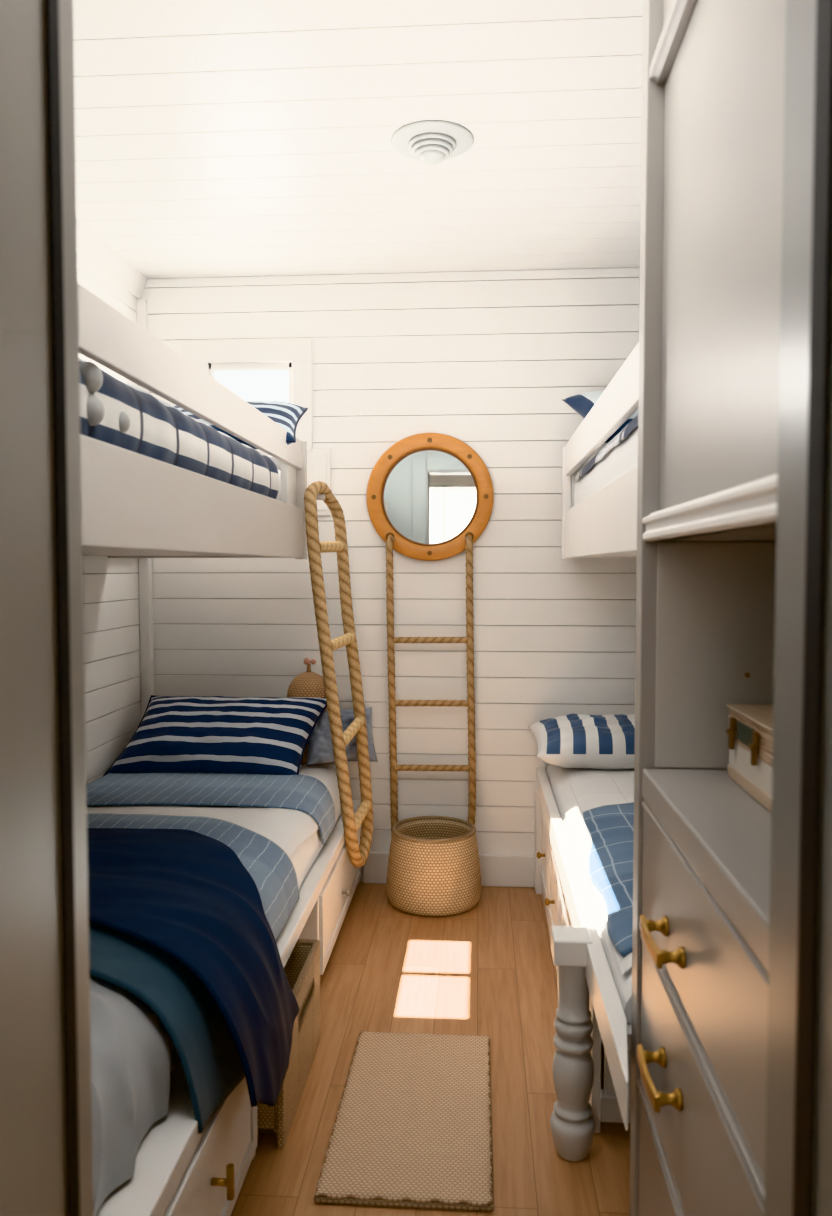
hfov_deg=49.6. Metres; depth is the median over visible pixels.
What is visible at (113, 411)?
duvet
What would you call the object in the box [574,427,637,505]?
mattress
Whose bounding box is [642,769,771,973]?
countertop
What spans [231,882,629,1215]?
floor
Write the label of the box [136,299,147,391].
trim
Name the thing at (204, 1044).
blanket
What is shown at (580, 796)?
duvet
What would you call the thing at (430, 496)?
mirror glass
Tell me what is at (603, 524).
bunk
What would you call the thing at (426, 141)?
ceiling vent
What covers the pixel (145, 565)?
trim
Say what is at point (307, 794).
folded throw
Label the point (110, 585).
wall
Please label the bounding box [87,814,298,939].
folded throw
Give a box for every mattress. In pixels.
[90,762,341,1215]
[276,470,280,500]
[546,764,633,1022]
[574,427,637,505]
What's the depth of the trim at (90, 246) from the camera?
3.20 m
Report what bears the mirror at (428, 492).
attached to the wall at (489, 361)
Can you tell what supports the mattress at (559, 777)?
on the bed at (589, 1010)
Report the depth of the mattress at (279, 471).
3.00 m
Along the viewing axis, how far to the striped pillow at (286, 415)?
2.99 m
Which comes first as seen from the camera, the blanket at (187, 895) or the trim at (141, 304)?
the blanket at (187, 895)
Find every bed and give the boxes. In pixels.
[96,800,360,1215]
[534,768,631,1161]
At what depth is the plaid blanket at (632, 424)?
2.36 m
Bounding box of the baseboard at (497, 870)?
[363,851,534,886]
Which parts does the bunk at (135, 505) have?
guard rail, panel, post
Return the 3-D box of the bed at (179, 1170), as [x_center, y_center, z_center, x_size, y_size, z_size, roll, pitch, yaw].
[-0.727,0.983,2.272,0.908,0.330,2.662,0,3,4]
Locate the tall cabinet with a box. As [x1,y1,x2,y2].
[629,0,785,1215]
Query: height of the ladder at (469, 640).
1.274 m
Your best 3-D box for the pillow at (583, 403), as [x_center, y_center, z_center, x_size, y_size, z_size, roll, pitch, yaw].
[0.798,-0.688,3.144,0.522,0.263,0.301,0,3,-4]
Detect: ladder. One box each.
[304,481,372,867]
[385,536,475,835]
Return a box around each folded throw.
[86,772,335,844]
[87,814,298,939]
[583,802,633,956]
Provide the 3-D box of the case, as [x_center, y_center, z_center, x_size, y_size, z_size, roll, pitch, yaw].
[0.612,0.215,1.296,0.279,0.113,0.246,0,3,4]
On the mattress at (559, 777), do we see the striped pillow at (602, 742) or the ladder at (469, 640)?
the striped pillow at (602, 742)
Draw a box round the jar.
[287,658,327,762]
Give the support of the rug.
on the floor
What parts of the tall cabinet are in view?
drawer, drawer pull, drawer pull, door, moulding, drawer, drawer, moulding, door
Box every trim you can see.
[77,218,146,298]
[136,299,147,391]
[139,559,153,719]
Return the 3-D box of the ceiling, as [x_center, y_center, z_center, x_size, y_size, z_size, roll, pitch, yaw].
[0.067,-1.241,2.086,2.607,0.030,2.938,0,3,4]
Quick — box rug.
[314,1031,493,1211]
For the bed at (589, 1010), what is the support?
on the floor
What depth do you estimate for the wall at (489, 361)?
3.49 m
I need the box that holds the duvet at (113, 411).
[79,358,278,498]
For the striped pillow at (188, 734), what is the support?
on the mattress at (133, 1055)
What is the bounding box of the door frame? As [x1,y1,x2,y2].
[0,0,831,1215]
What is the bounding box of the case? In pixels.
[726,704,772,811]
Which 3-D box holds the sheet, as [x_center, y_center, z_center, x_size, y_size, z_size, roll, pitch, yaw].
[-0.738,0.674,2.470,0.808,0.105,1.560,0,3,4]
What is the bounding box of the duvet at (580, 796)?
[559,777,633,975]
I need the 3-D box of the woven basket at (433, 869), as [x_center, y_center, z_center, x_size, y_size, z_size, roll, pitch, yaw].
[0.067,0.957,3.368,0.355,0.279,0.355,2,4,43]
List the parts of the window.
frame, apron panel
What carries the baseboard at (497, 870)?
attached to the wall at (489, 361)
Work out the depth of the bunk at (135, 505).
1.87 m
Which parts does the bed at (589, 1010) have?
knob, drawer, knob, drawer, turned leg, panel, panel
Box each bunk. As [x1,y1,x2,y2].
[78,282,324,558]
[562,343,638,559]
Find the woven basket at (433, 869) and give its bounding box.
[386,816,480,915]
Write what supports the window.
in the wall at (489, 361)
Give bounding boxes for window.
[184,339,330,515]
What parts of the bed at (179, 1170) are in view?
drawer, drawer pull, drawer, knob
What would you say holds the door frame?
in the wall
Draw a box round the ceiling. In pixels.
[73,0,642,278]
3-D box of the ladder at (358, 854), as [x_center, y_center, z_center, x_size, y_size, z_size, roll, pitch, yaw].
[-0.273,0.240,3.207,0.213,1.376,0.280,0,3,4]
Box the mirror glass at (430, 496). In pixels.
[384,450,476,543]
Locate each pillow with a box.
[102,695,326,776]
[173,401,307,448]
[307,707,377,764]
[528,714,634,769]
[563,390,637,442]
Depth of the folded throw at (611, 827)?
2.18 m
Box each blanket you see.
[87,828,298,1106]
[89,922,244,1133]
[575,415,637,481]
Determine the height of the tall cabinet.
2.378 m
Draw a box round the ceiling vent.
[391,120,473,163]
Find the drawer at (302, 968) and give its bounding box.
[258,939,319,1148]
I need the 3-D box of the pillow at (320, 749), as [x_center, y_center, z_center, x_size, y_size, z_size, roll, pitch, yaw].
[-0.288,0.485,3.425,0.272,0.196,0.151,-1,3,-13]
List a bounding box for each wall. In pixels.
[77,252,140,785]
[142,268,639,881]
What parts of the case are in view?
name plate, trim, lid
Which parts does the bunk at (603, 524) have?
post, panel, guard rail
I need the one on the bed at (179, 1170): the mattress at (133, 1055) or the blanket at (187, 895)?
the mattress at (133, 1055)
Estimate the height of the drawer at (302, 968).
0.276 m
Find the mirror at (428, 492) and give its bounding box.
[366,433,493,560]

